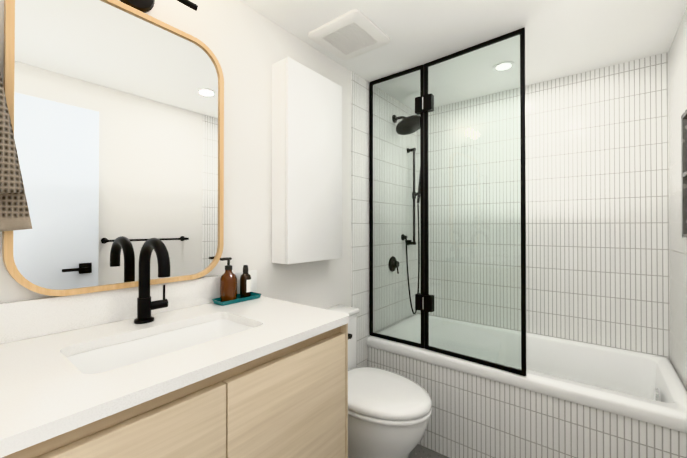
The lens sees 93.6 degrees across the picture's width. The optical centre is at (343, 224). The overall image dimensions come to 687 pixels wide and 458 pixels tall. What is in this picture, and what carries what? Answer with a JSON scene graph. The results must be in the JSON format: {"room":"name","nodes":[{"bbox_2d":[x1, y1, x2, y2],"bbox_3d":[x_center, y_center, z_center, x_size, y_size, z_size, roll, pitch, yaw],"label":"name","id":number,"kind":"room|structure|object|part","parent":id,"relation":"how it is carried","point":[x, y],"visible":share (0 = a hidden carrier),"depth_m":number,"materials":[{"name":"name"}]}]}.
{"room":"bathroom","nodes":[
{"label":"bathroom","id":0,"kind":"room"},
{"bbox_2d":[0,0,350,308],"bbox_3d":[-0.247,0.163,1.702,0.100,2.236,2.853,0,-1,38],"label":"wall","id":1,"kind":"structure","parent":0,"point":[248,46],"depth_m":1.43,"materials":[{"name":"white paint"}]},
{"bbox_2d":[0,74,31,231],"bbox_3d":[-0.877,-0.257,0.745,0.095,0.592,0.228,0,-1,38],"label":"towel","id":2,"kind":"object","parent":1,"relation":"attached to","point":[14,213],"visible":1,"depth_m":0.78,"materials":[{"name":"brown fabric"}]},
{"bbox_2d":[2,0,223,295],"bbox_3d":[-0.672,-0.247,1.051,0.034,0.890,0.600,0,-1,38],"label":"mirror","id":3,"kind":"object","parent":1,"relation":"attached to","point":[116,110],"visible":0.96,"depth_m":0.98,"materials":[{"name":"brown wood"}]},
{"bbox_2d":[0,275,253,343],"bbox_3d":[-0.705,0.250,1.015,0.019,0.100,1.001,0,-1,38],"label":"backsplash","id":4,"kind":"structure","parent":1,"relation":"attached to","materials":[{"name":"stone"}]},
{"bbox_2d":[120,0,197,12],"bbox_3d":[-0.640,-0.820,1.019,0.128,0.235,0.340,0,-1,38],"label":"light","id":5,"kind":"object","parent":1,"relation":"attached to","point":[144,6],"visible":0.81,"depth_m":1.07,"materials":[{"name":"black metal"}]},
{"bbox_2d":[234,270,256,292],"bbox_3d":[-0.415,0.239,1.363,0.007,0.088,0.115,0,-1,38],"label":"electrical outlet plate","id":6,"kind":"object","parent":1,"relation":"attached to","point":[253,273],"visible":0.46,"depth_m":1.39,"materials":[{"name":"white plastic"}]},
{"bbox_2d":[272,57,341,263],"bbox_3d":[-0.172,-0.286,1.626,0.113,0.926,0.388,0,-1,38],"label":"upper cabinet","id":7,"kind":"object","parent":1,"relation":"attached to","point":[306,164],"visible":1,"depth_m":1.52,"materials":[{"name":"white wood"}]},
{"bbox_2d":[351,71,416,366],"bbox_3d":[0.330,0.167,2.351,0.008,2.236,0.903,0,-1,38],"label":"wall tile","id":8,"kind":"structure","parent":1,"relation":"attached to","point":[360,193],"depth_m":2.25,"materials":[{"name":"white tile"}]},
{"bbox_2d":[389,115,420,313],"bbox_3d":[0.511,-0.065,2.391,0.229,1.512,0.353,0,-1,38],"label":"shower fixture","id":9,"kind":"object","parent":8,"relation":"attached to","point":[408,130],"depth_m":2.48,"materials":[{"name":"black metal"}]},
{"bbox_2d":[408,444,448,457],"bbox_3d":[0.430,1.327,1.163,1.820,0.100,2.853,0,-1,38],"label":"floor","id":10,"kind":"structure","parent":0,"point":[419,451],"depth_m":1.81,"materials":[{"name":"tile"}]},
{"bbox_2d":[0,238,348,457],"bbox_3d":[-0.498,0.656,0.851,0.544,1.238,1.001,0,-1,38],"label":"bathroom vanity","id":11,"kind":"object","parent":10,"relation":"on","point":[177,369],"visible":0.98,"depth_m":0.82,"materials":[{"name":"stone"}]},
{"bbox_3d":[-0.441,0.763,0.518,0.022,0.810,0.545,0,-1,38],"label":"door","id":12,"kind":"part","parent":11,"relation":"part of","materials":[{"name":"brown wood"}]},
{"bbox_2d":[134,238,169,323],"bbox_3d":[-0.557,0.169,0.979,0.180,0.261,0.093,0,-1,38],"label":"faucet","id":13,"kind":"object","parent":11,"relation":"on","point":[145,305],"depth_m":0.99,"materials":[{"name":"black metal"}]},
{"bbox_2d":[66,319,252,373],"bbox_3d":[-0.461,0.398,0.877,0.251,0.150,0.450,0,-1,38],"label":"sink","id":14,"kind":"object","parent":11,"relation":"in","point":[101,357],"depth_m":0.94,"materials":[{"name":"white ceramic"}]},
{"bbox_2d":[212,257,260,305],"bbox_3d":[-0.421,0.214,1.286,0.078,0.174,0.184,0,-1,38],"label":"soap tray","id":15,"kind":"object","parent":11,"relation":"on","point":[228,288],"visible":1,"depth_m":1.24,"materials":[{"name":"teal glass"}]},
{"bbox_2d":[220,270,236,301],"bbox_3d":[-0.447,0.236,1.255,0.062,0.122,0.062,0,-1,38],"label":"bottle","id":16,"kind":"object","parent":15,"relation":"on","point":[228,280],"depth_m":1.23,"materials":[{"name":"orange glass"}]},
{"bbox_3d":[-0.136,0.765,0.907,0.022,0.810,0.436,0,-1,38],"label":"door","id":17,"kind":"part","parent":11,"relation":"part of","materials":[{"name":"brown wood"}]},
{"bbox_3d":[-0.198,0.752,1.240,0.535,0.851,0.007,0,-1,38],"label":"panel","id":18,"kind":"part","parent":11,"relation":"part of","materials":[{"name":"brown wood"}]},
{"bbox_2d":[325,305,431,457],"bbox_3d":[0.107,0.871,1.545,0.639,0.818,0.384,0,-1,38],"label":"toilet","id":19,"kind":"object","parent":10,"relation":"on","point":[389,413],"visible":0.52,"depth_m":1.37,"materials":[{"name":"white ceramic"}]},
{"bbox_3d":[-0.084,0.477,1.697,0.155,0.028,0.372,0,-1,38],"label":"tank lid","id":20,"kind":"part","parent":19,"relation":"part of","materials":[{"name":"white ceramic"}]},
{"bbox_3d":[-0.087,0.676,1.697,0.146,0.370,0.356,0,-1,38],"label":"tank","id":21,"kind":"part","parent":19,"relation":"part of","materials":[{"name":"white ceramic"}]},
{"bbox_3d":[0.168,0.802,1.497,0.482,0.021,0.384,0,-1,38],"label":"seat","id":22,"kind":"part","parent":19,"relation":"part of","materials":[{"name":"white ceramic"}]},
{"bbox_3d":[0.168,0.769,1.497,0.482,0.040,0.384,0,-1,38],"label":"lid","id":23,"kind":"part","parent":19,"relation":"part of","materials":[{"name":"white ceramic"}]},
{"bbox_2d":[367,313,686,457],"bbox_3d":[0.971,1.006,1.938,1.498,0.552,0.749,0,-1,38],"label":"bathtub","id":24,"kind":"object","parent":10,"relation":"on","point":[564,398],"visible":0.83,"depth_m":1.68,"materials":[{"name":"white plastic"}]},
{"bbox_2d":[369,27,525,375],"bbox_3d":[0.530,-0.112,1.853,0.914,1.675,0.059,0,-1,38],"label":"screen","id":25,"kind":"object","parent":24,"relation":"on","point":[424,102],"visible":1,"depth_m":1.86,"materials":[{"name":"clear glass"}]},
{"label":"glass","id":26,"kind":"part","parent":25,"relation":"part of","materials":[{"name":"clear glass"}]},
{"bbox_3d":[0.326,-0.111,2.025,0.381,1.675,0.014,0,-1,38],"label":"frame","id":27,"kind":"part","parent":25,"relation":"part of","materials":[{"name":"black metal"}]},
{"bbox_3d":[0.678,-0.113,1.729,0.527,1.675,0.032,0,-1,38],"label":"glass","id":28,"kind":"part","parent":25,"relation":"part of","materials":[{"name":"clear glass"}]},
{"bbox_3d":[0.678,-0.113,1.728,0.528,1.675,0.046,0,-1,38],"label":"frame","id":29,"kind":"part","parent":25,"relation":"part of","materials":[{"name":"black metal"}]},
{"bbox_2d":[239,0,686,110],"bbox_3d":[0.430,-1.009,1.180,1.820,0.100,2.853,0,-1,38],"label":"ceiling","id":30,"kind":"structure","parent":0,"point":[564,38],"depth_m":1.62,"materials":[{"name":"white paint"}]},
{"bbox_2d":[308,9,389,59],"bbox_3d":[0.032,-0.948,1.641,0.315,0.014,0.315,0,-1,38],"label":"fan","id":31,"kind":"object","parent":30,"relation":"attached to","point":[351,34],"visible":0.98,"depth_m":1.61,"materials":[{"name":"white plastic"}]},
{"bbox_2d":[493,61,514,71],"bbox_3d":[0.963,-0.951,1.940,0.120,0.005,0.120,0,-1,38],"label":"recessed light","id":32,"kind":"object","parent":30,"relation":"in","point":[506,64],"depth_m":1.94,"materials":[{"name":"white"}]},
{"bbox_3d":[1.239,0.167,2.286,1.520,2.236,0.100,0,-1,38],"label":"wall","id":33,"kind":"structure","parent":0,"visible":0},
{"bbox_2d":[416,52,669,359],"bbox_3d":[1.206,0.167,2.244,1.520,2.236,0.008,0,-1,38],"label":"wall tile","id":34,"kind":"structure","parent":33,"relation":"attached to","point":[597,214],"depth_m":2.07,"materials":[{"name":"white tile"}]},
{"bbox_3d":[1.068,0.156,0.672,0.200,2.236,2.853,0,-1,38],"label":"wall","id":35,"kind":"structure","parent":0,"visible":0},
{"bbox_2d":[668,8,686,390],"bbox_3d":[1.467,0.160,1.352,0.008,2.236,1.074,0,-1,38],"label":"wall tile","id":36,"kind":"structure","parent":35,"relation":"attached to","point":[677,79],"depth_m":1.60,"materials":[{"name":"white tile"}]},
{"bbox_2d":[681,109,686,238],"bbox_3d":[1.478,-0.226,1.373,0.006,0.573,0.349,0,-1,38],"label":"trim","id":37,"kind":"structure","parent":35,"relation":"attached to","point":[681,170],"depth_m":1.51,"materials":[{"name":"silver metal"}]},
{"bbox_2d":[682,111,686,236],"bbox_3d":[1.518,-0.226,1.341,0.103,0.561,0.337,0,-1,38],"label":"niche","id":38,"kind":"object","parent":35,"relation":"in","point":[684,160],"depth_m":1.49,"materials":[{"name":"stone"}]}
]}

